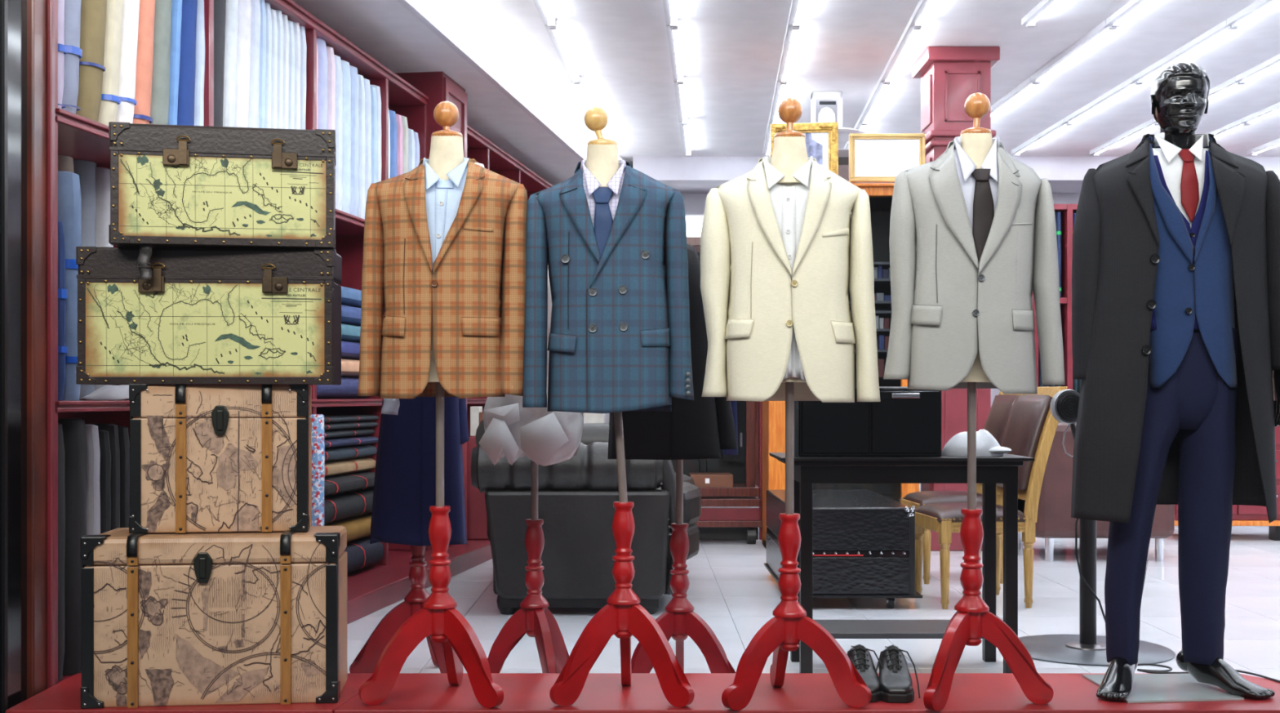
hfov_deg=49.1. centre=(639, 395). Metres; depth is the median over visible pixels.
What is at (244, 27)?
bolt
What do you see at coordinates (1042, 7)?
fluorescent light
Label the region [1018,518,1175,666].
pedestal stand
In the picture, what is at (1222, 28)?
fluorescent light
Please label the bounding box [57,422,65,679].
bolt
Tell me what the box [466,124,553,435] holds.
shelving
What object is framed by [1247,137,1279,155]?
fluorescent light
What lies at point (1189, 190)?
necktie
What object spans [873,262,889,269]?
shelf
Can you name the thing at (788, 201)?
dress shirt
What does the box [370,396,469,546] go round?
overcoat
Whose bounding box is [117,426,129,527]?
bolt
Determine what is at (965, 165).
dress shirt
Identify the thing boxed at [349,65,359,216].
bolt
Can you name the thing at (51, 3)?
trim
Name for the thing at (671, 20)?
fluorescent light
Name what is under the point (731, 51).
ceiling
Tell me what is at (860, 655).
shoe
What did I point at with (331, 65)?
bolt
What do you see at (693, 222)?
box
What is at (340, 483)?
roll
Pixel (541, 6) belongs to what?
fluorescent light
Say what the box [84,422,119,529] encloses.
bolt
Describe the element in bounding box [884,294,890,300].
swatch
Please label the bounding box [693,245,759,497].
panelling
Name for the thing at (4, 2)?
trim
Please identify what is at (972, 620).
stand
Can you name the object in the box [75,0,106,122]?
bolt
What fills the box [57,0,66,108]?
bolt
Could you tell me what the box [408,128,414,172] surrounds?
bolt
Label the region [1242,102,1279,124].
fluorescent light
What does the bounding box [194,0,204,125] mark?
bolt
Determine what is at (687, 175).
wall
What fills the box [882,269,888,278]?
swatch
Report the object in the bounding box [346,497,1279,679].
floor
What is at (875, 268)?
swatch
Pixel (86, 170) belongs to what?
bolt
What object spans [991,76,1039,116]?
fluorescent light
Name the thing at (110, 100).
bolt
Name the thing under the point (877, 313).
shelf
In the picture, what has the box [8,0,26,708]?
door frame
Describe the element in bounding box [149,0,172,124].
bolt
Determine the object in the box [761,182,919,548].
shelving unit
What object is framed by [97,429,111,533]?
bolt
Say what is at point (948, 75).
square column
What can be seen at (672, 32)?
fluorescent light
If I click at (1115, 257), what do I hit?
overcoat
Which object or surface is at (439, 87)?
pilaster
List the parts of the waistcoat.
panel, panel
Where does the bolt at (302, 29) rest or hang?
on the shelving at (372, 588)
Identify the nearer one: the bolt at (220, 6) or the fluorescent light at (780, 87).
the bolt at (220, 6)
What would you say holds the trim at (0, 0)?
attached to the door frame
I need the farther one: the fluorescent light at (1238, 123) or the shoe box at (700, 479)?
the fluorescent light at (1238, 123)
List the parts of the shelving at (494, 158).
shelf, shelf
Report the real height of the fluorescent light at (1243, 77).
0.050 m
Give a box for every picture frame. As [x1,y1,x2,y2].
[770,122,838,174]
[848,133,924,182]
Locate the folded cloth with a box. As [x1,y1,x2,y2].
[79,384,128,399]
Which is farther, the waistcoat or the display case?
the display case
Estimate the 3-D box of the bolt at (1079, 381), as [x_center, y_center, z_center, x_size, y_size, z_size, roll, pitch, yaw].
[3.919,-0.382,12.529,0.053,0.722,0.222,0,0,0]
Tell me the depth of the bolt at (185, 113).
5.23 m
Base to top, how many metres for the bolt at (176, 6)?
0.796 m
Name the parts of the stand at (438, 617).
leg, finial stem, leg, leg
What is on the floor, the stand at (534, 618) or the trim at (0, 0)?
the stand at (534, 618)
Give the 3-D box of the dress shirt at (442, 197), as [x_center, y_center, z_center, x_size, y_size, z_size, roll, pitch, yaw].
[-0.558,-0.508,4.034,0.157,0.369,0.170,0,0,-9]
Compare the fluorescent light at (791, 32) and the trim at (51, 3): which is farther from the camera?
the fluorescent light at (791, 32)
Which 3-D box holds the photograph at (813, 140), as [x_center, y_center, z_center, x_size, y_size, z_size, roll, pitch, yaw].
[1.106,-1.581,8.938,0.115,0.210,0.003,0,0,8]
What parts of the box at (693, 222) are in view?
frame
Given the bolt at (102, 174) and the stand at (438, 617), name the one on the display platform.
the stand at (438, 617)
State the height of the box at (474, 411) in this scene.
0.182 m
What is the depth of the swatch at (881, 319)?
9.00 m
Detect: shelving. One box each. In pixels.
[54,0,492,684]
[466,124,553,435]
[1031,204,1077,389]
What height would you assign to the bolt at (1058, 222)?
0.766 m
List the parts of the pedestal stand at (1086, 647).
power cord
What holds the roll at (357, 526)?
on the roll at (361, 553)
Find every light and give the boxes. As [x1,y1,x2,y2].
[396,0,622,160]
[533,0,555,26]
[544,20,579,83]
[570,77,591,113]
[662,0,677,26]
[666,25,683,83]
[673,81,687,124]
[679,120,690,155]
[763,120,772,155]
[768,78,786,124]
[777,23,799,83]
[787,0,804,26]
[843,119,866,149]
[858,76,889,124]
[880,19,920,83]
[910,0,933,26]
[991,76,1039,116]
[1010,118,1071,155]
[1021,0,1060,27]
[1030,19,1116,83]
[1063,76,1142,124]
[1089,118,1159,155]
[1106,0,1151,27]
[1133,19,1236,83]
[1153,76,1244,124]
[1208,118,1249,137]
[1226,0,1279,27]
[1235,53,1279,83]
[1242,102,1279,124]
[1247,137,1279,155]
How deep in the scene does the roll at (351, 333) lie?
6.98 m
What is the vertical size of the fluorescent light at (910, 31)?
0.050 m
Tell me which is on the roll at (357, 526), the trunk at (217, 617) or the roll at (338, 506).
the roll at (338, 506)
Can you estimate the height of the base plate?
0.006 m
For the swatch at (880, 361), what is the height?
0.118 m
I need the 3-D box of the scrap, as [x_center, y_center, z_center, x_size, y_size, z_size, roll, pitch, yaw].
[-0.472,-0.659,4.060,0.043,0.034,0.035,0,0,0]
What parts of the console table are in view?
leg, leg, moulding, cloth cap, leg, leg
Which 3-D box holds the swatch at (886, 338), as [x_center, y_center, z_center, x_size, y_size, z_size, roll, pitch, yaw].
[1.599,-0.342,9.100,0.050,0.087,0.200,0,0,0]
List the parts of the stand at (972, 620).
leg, leg, finial stem, leg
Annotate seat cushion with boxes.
[658,481,701,528]
[675,471,695,484]
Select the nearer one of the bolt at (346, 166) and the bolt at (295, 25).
the bolt at (295, 25)
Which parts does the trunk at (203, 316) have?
lid trim, map panel, lid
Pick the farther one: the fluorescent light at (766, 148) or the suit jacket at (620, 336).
the fluorescent light at (766, 148)
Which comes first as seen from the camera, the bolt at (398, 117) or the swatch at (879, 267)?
the bolt at (398, 117)
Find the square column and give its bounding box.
[911,46,999,551]
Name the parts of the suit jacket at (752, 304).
panel, panel, panel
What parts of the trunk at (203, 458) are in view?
lock plate, lid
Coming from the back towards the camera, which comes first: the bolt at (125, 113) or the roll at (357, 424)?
the roll at (357, 424)
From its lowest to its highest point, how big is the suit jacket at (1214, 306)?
0.770 m
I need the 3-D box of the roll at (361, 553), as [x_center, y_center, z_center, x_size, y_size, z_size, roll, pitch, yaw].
[-1.550,0.812,6.940,0.309,0.150,0.872,0,0,9]
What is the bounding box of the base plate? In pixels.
[1082,672,1244,702]
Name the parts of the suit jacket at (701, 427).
panel, panel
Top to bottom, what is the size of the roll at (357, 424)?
0.035 m
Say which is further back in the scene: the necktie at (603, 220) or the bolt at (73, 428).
the bolt at (73, 428)
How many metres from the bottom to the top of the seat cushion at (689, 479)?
0.195 m
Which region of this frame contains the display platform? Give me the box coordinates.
[5,672,1279,712]
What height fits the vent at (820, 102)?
0.025 m
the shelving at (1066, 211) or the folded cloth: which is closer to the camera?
the folded cloth
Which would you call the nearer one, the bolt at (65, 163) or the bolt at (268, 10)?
the bolt at (65, 163)
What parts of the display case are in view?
post, door, handle, door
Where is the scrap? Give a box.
[474,162,484,167]
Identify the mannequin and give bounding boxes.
[1096,62,1279,701]
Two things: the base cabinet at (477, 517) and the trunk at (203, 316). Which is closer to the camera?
the trunk at (203, 316)
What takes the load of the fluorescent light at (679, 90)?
attached to the ceiling at (731, 51)
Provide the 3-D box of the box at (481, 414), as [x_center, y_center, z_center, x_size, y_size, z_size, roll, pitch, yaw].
[-0.978,0.173,8.800,0.040,0.147,0.200,0,0,0]
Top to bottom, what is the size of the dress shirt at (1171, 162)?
0.348 m
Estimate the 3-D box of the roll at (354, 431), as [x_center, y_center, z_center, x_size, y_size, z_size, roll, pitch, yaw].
[-1.586,0.188,6.976,0.268,0.039,0.872,0,0,9]
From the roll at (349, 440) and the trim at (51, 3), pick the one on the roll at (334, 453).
the roll at (349, 440)
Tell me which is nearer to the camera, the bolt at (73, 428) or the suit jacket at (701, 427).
the bolt at (73, 428)
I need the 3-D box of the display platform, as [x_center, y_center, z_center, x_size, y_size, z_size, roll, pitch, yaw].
[0.135,1.085,4.192,3.850,0.410,0.525,0,0,0]
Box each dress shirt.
[422,157,469,271]
[478,267,583,466]
[579,160,626,229]
[762,155,813,381]
[953,136,1000,271]
[1152,132,1209,227]
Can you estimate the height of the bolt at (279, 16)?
0.806 m
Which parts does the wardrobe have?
rail, rail, drawer, rail, rail, rail, door handle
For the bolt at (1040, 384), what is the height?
0.746 m
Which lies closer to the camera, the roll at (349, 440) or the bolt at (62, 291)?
the bolt at (62, 291)
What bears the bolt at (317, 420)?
on the shelving at (372, 588)
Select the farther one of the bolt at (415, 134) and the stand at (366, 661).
the bolt at (415, 134)
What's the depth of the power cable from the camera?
4.45 m
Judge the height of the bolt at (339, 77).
0.766 m
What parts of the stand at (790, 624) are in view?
leg, leg, finial stem, leg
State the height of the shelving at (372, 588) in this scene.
2.717 m
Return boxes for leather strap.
[123,244,155,279]
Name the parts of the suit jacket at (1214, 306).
panel, panel, panel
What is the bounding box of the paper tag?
[381,398,399,414]
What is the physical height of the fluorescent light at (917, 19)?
0.050 m
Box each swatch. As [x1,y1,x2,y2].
[873,266,877,278]
[874,293,884,300]
[875,315,879,328]
[876,265,882,278]
[876,334,884,349]
[877,358,884,377]
[879,317,883,328]
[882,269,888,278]
[883,318,888,328]
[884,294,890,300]
[884,336,888,349]
[886,267,890,278]
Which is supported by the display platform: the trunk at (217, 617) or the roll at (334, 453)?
the trunk at (217, 617)
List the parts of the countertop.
drawer, board, drawer, drawer, drawer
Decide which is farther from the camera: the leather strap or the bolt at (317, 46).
the bolt at (317, 46)
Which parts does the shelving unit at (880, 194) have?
panel, cornice, rail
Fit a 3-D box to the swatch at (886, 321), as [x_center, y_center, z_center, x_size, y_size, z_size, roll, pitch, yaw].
[1.585,-0.466,9.100,0.031,0.069,0.200,0,0,0]
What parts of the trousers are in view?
leg, seat, leg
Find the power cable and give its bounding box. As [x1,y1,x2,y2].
[1137,662,1279,682]
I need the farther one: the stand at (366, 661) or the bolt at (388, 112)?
the bolt at (388, 112)
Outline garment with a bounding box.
[722,400,737,454]
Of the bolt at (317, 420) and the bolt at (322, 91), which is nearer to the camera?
the bolt at (317, 420)
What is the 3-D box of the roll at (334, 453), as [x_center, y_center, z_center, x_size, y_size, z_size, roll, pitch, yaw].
[-1.576,0.286,6.975,0.268,0.066,0.872,0,0,9]
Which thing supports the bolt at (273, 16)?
on the shelving at (372, 588)
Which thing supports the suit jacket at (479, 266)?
on the stand at (438, 617)
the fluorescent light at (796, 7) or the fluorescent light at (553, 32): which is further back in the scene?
the fluorescent light at (553, 32)
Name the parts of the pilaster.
panel frame, panel frame, panel frame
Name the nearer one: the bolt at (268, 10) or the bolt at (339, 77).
the bolt at (268, 10)
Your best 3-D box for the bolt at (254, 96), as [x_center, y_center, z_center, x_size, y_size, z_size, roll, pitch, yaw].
[-1.712,-1.291,5.866,0.241,0.806,0.119,0,0,9]
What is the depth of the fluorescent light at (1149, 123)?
11.94 m
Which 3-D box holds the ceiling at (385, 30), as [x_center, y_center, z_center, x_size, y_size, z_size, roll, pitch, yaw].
[-1.833,-2.094,8.850,3.535,0.433,10.100,0,0,0]
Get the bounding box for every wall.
[582,193,1079,491]
[632,156,1279,193]
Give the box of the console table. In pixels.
[768,428,1034,672]
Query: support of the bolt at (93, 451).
on the shelving at (372, 588)
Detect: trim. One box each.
[0,0,1,712]
[1,0,8,712]
[26,0,47,698]
[47,0,54,688]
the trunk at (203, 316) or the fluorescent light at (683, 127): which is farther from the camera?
the fluorescent light at (683, 127)
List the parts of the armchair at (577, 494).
backrest, arm panel, rail, frame, arm, seat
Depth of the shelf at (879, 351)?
8.96 m
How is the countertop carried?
on the floor
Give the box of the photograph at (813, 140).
[805,132,822,164]
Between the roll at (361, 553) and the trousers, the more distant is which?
the roll at (361, 553)
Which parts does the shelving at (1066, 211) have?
shelf, shelf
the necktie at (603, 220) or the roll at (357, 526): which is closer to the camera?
the necktie at (603, 220)
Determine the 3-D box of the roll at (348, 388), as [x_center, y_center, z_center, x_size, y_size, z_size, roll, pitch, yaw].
[-1.573,-0.043,6.923,0.285,0.106,0.852,0,0,9]
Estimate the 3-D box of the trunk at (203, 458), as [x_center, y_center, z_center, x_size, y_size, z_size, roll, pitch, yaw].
[-1.235,0.179,4.159,0.504,0.434,0.200,0,0,-8]
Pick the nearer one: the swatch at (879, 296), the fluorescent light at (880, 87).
the swatch at (879, 296)
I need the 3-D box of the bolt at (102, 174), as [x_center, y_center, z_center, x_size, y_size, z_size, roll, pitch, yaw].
[-2.015,-0.409,5.123,0.191,0.846,0.085,0,0,9]
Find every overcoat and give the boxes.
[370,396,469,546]
[1071,133,1279,522]
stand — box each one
[349,544,447,672]
[358,101,503,707]
[487,459,569,672]
[549,106,694,706]
[631,459,736,672]
[721,97,871,710]
[923,92,1053,711]
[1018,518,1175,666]
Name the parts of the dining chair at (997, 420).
seat rail, leg, seat, post, leg, rail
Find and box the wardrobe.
[671,236,762,543]
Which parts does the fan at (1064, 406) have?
power cord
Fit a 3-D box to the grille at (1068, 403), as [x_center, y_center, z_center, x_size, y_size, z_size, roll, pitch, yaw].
[1.618,0.040,5.256,0.087,0.093,0.002,0,0,0]
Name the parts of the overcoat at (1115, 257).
panel, panel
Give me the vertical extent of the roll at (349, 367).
0.088 m
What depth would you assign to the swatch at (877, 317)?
9.00 m
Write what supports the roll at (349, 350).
on the roll at (349, 367)
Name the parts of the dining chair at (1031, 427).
leg, seat rail, leg, seat, seat rail, leg, post, rail, leg, post, rail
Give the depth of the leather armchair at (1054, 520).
8.34 m
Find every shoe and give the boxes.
[847,644,882,702]
[875,644,919,702]
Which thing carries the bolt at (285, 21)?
on the shelving at (372, 588)
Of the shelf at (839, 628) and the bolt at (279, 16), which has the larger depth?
the bolt at (279, 16)
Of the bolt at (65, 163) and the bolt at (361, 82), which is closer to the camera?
the bolt at (65, 163)
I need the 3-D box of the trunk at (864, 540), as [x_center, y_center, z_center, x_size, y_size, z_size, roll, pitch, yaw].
[0.998,0.748,7.120,0.622,0.484,1.279,0,0,0]
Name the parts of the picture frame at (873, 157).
frame rail, frame rail, frame rail, frame rail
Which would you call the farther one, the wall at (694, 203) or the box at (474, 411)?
the wall at (694, 203)
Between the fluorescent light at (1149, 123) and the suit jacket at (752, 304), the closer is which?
the suit jacket at (752, 304)
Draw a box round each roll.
[316,377,369,398]
[324,414,378,422]
[324,420,377,430]
[324,427,374,438]
[324,435,377,448]
[324,444,377,461]
[324,457,376,476]
[324,471,375,496]
[324,487,373,523]
[324,513,371,542]
[341,286,361,307]
[341,304,361,325]
[341,323,360,342]
[341,340,359,359]
[341,358,359,377]
[344,537,384,573]
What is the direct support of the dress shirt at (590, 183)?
hanging from the stand at (623, 616)
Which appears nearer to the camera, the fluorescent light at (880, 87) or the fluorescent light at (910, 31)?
the fluorescent light at (910, 31)
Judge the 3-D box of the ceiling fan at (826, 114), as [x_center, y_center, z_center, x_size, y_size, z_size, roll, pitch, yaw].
[1.413,-2.066,10.300,0.500,0.328,0.500,0,0,0]
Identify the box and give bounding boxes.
[470,406,482,435]
[479,411,483,422]
[685,214,703,236]
[688,472,733,487]
[838,149,848,181]
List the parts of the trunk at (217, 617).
lock plate, lid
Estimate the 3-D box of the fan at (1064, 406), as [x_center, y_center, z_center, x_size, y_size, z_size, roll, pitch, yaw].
[1.626,0.111,5.356,0.124,0.275,0.215,0,0,9]
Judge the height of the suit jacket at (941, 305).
0.748 m
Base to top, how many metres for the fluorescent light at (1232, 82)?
0.050 m
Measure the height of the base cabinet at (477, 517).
0.641 m
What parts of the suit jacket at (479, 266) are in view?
panel, panel, panel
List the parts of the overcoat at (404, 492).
panel, panel, panel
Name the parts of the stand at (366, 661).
leg, leg, leg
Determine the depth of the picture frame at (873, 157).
8.92 m
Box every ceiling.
[292,0,581,185]
[469,0,1279,168]
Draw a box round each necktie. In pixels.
[591,186,613,258]
[971,168,994,262]
[1177,148,1199,222]
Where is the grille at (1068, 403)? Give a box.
[1059,394,1079,418]
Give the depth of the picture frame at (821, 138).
8.93 m
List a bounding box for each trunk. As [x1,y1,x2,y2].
[75,246,342,384]
[80,525,346,708]
[108,121,336,249]
[128,383,311,533]
[764,489,922,607]
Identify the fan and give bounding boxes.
[811,91,866,142]
[1049,389,1079,458]
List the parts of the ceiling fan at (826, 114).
housing arm, motor, housing arm, housing arm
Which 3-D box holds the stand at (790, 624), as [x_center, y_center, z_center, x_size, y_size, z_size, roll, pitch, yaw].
[0.442,0.011,4.095,0.424,1.736,0.386,0,0,0]
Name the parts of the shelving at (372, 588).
panel, shelf, shelf, shelf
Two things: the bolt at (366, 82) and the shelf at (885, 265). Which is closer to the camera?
the bolt at (366, 82)
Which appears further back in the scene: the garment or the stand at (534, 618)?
the garment
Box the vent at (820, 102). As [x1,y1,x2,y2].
[819,101,835,104]
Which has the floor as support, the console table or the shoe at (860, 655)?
the console table
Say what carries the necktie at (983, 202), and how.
hanging from the dress shirt at (965, 165)
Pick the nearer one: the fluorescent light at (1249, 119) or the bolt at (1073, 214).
the fluorescent light at (1249, 119)
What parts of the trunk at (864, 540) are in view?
lid, board, edge trim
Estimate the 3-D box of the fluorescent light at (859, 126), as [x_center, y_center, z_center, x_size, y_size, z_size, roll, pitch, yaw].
[1.833,-2.205,11.999,0.069,0.050,1.472,0,0,3]
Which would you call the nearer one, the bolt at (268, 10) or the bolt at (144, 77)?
the bolt at (144, 77)
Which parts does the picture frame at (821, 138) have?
frame rail, frame rail, frame rail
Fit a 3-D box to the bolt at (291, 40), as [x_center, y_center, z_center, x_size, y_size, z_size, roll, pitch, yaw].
[-1.655,-1.279,6.243,0.242,0.782,0.078,0,0,9]
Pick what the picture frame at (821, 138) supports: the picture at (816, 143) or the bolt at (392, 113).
the picture at (816, 143)
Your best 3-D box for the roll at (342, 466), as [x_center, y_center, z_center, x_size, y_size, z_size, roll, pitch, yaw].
[-1.583,0.358,6.996,0.268,0.076,0.872,0,0,9]
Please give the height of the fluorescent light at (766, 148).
0.050 m
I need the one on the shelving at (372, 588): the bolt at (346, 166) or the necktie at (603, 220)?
the bolt at (346, 166)
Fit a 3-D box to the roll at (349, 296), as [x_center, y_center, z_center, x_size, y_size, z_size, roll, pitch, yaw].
[-1.573,-0.504,6.923,0.284,0.087,0.852,0,0,9]
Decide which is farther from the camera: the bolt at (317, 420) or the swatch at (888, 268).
the swatch at (888, 268)
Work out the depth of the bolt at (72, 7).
4.46 m
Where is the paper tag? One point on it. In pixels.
(391, 406)
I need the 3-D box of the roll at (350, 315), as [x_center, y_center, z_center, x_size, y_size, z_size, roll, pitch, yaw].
[-1.573,-0.411,6.923,0.282,0.091,0.852,0,0,9]
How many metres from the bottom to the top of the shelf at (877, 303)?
0.016 m
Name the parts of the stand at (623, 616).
leg, finial stem, leg, leg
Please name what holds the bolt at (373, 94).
on the shelving at (372, 588)
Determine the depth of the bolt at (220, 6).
5.49 m
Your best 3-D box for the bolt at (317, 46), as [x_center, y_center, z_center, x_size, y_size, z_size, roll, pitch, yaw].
[-1.615,-1.286,6.511,0.242,0.796,0.095,0,0,9]
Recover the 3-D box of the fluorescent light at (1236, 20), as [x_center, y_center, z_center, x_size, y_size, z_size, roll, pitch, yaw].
[3.526,-2.205,7.560,0.068,0.050,1.472,0,0,-1]
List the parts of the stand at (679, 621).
leg, leg, leg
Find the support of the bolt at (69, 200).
on the shelving at (372, 588)
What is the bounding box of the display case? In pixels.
[794,386,941,456]
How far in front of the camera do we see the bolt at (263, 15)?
5.91 m
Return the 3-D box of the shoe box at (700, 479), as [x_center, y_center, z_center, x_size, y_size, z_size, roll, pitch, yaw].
[0.479,0.568,9.509,0.287,0.084,0.282,0,0,0]
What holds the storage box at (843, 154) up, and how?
on the shelving unit at (880, 194)
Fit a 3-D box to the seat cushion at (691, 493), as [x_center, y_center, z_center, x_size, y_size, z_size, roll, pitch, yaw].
[-0.102,0.532,6.935,0.813,0.195,0.770,0,0,0]
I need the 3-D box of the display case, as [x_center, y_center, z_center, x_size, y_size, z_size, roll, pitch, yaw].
[0.805,0.090,5.058,0.518,0.246,0.284,0,0,0]
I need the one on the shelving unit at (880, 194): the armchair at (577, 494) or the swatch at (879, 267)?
the swatch at (879, 267)
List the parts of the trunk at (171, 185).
map panel, lid trim, lid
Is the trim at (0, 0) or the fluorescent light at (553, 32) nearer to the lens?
the trim at (0, 0)
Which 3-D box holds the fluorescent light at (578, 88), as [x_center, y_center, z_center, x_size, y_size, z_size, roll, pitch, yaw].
[-0.413,-2.205,10.519,0.069,0.050,1.472,0,0,3]
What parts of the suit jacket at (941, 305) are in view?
panel, panel, panel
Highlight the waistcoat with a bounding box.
[1151,150,1212,328]
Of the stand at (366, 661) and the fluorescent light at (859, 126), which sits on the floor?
the stand at (366, 661)
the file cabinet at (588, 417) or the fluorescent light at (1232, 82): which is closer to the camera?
the file cabinet at (588, 417)
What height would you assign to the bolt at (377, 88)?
0.746 m
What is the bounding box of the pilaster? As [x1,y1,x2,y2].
[395,71,466,550]
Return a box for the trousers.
[1104,328,1239,664]
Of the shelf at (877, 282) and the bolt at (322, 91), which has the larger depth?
the shelf at (877, 282)
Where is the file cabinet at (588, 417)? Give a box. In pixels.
[583,412,604,422]
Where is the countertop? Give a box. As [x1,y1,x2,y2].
[1174,425,1279,540]
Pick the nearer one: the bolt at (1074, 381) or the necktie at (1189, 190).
the necktie at (1189, 190)
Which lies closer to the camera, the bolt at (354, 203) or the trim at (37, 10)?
the trim at (37, 10)
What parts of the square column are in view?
panel, panel, panel, moulding, moulding, moulding, moulding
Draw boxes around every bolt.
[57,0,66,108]
[57,155,74,173]
[57,171,81,399]
[57,220,66,399]
[57,417,87,674]
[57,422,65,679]
[61,0,82,114]
[73,159,96,399]
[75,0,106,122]
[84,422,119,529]
[84,423,100,565]
[94,166,113,390]
[97,0,123,125]
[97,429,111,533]
[115,0,139,123]
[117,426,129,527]
[132,0,155,124]
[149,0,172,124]
[168,0,182,124]
[177,0,197,125]
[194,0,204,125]
[213,0,226,126]
[222,0,238,127]
[235,0,251,127]
[248,0,260,128]
[258,0,266,128]
[264,2,271,128]
[271,8,277,128]
[275,9,283,128]
[281,13,289,128]
[288,20,294,128]
[293,22,300,129]
[299,26,306,129]
[308,413,324,525]
[316,38,328,129]
[316,46,318,128]
[326,45,335,167]
[333,54,342,210]
[341,59,351,213]
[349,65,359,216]
[357,74,364,218]
[363,78,371,219]
[369,84,381,182]
[369,85,377,183]
[388,110,396,177]
[388,111,390,178]
[395,113,403,175]
[400,115,408,173]
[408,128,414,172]
[413,131,419,168]
[1038,344,1043,386]
[1054,211,1061,297]
[1072,213,1075,231]
[1072,379,1077,391]
[1077,379,1081,393]
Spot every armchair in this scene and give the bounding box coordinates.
[471,419,701,614]
[1017,422,1174,560]
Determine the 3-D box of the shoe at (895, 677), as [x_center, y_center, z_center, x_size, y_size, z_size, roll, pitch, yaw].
[0.755,0.812,4.160,0.123,0.136,0.291,0,0,1]
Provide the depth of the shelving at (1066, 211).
12.39 m
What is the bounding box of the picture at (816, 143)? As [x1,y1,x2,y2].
[804,132,828,168]
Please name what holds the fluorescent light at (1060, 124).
attached to the ceiling at (731, 51)
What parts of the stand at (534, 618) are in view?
leg, leg, leg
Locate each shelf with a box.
[813,619,984,638]
[848,300,891,306]
[849,310,891,316]
[854,349,888,353]
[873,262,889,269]
[874,278,890,285]
[875,328,890,333]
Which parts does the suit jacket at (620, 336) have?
panel, panel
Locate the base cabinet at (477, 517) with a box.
[466,435,488,539]
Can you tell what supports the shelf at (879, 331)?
attached to the shelving unit at (880, 194)
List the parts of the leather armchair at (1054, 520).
leg, arm, leg, leg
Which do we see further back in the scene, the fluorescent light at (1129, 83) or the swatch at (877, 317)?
the fluorescent light at (1129, 83)
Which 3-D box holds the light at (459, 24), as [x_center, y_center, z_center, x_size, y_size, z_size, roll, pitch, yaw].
[-0.863,-2.038,8.450,0.040,0.325,9.208,0,0,9]
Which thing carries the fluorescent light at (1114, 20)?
attached to the ceiling at (731, 51)
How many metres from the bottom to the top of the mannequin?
1.881 m
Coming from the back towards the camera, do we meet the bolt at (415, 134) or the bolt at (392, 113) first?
the bolt at (415, 134)
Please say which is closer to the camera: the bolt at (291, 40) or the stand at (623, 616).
the stand at (623, 616)
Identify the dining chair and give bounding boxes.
[899,391,1020,583]
[915,386,1067,608]
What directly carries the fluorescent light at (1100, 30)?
attached to the ceiling at (731, 51)
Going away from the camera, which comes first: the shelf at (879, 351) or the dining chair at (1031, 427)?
the dining chair at (1031, 427)
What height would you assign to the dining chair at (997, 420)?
1.035 m
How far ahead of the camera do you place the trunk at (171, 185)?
4.02 m
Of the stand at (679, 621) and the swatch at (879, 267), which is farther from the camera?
the swatch at (879, 267)
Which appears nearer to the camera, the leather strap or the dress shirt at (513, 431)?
the leather strap
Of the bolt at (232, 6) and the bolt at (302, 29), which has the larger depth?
the bolt at (302, 29)
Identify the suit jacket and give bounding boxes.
[357,157,527,398]
[522,160,693,413]
[607,244,737,459]
[700,156,880,402]
[883,140,1064,393]
[1145,136,1237,387]
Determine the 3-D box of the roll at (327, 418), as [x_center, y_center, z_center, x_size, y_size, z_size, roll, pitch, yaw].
[-1.566,0.113,6.973,0.268,0.032,0.872,0,0,9]
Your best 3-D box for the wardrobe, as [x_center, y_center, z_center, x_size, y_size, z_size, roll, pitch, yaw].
[0.449,-0.038,9.598,0.837,2.057,0.545,0,0,0]
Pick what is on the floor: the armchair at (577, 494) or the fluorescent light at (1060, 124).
the armchair at (577, 494)
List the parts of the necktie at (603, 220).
blade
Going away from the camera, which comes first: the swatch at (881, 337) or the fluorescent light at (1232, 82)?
the swatch at (881, 337)

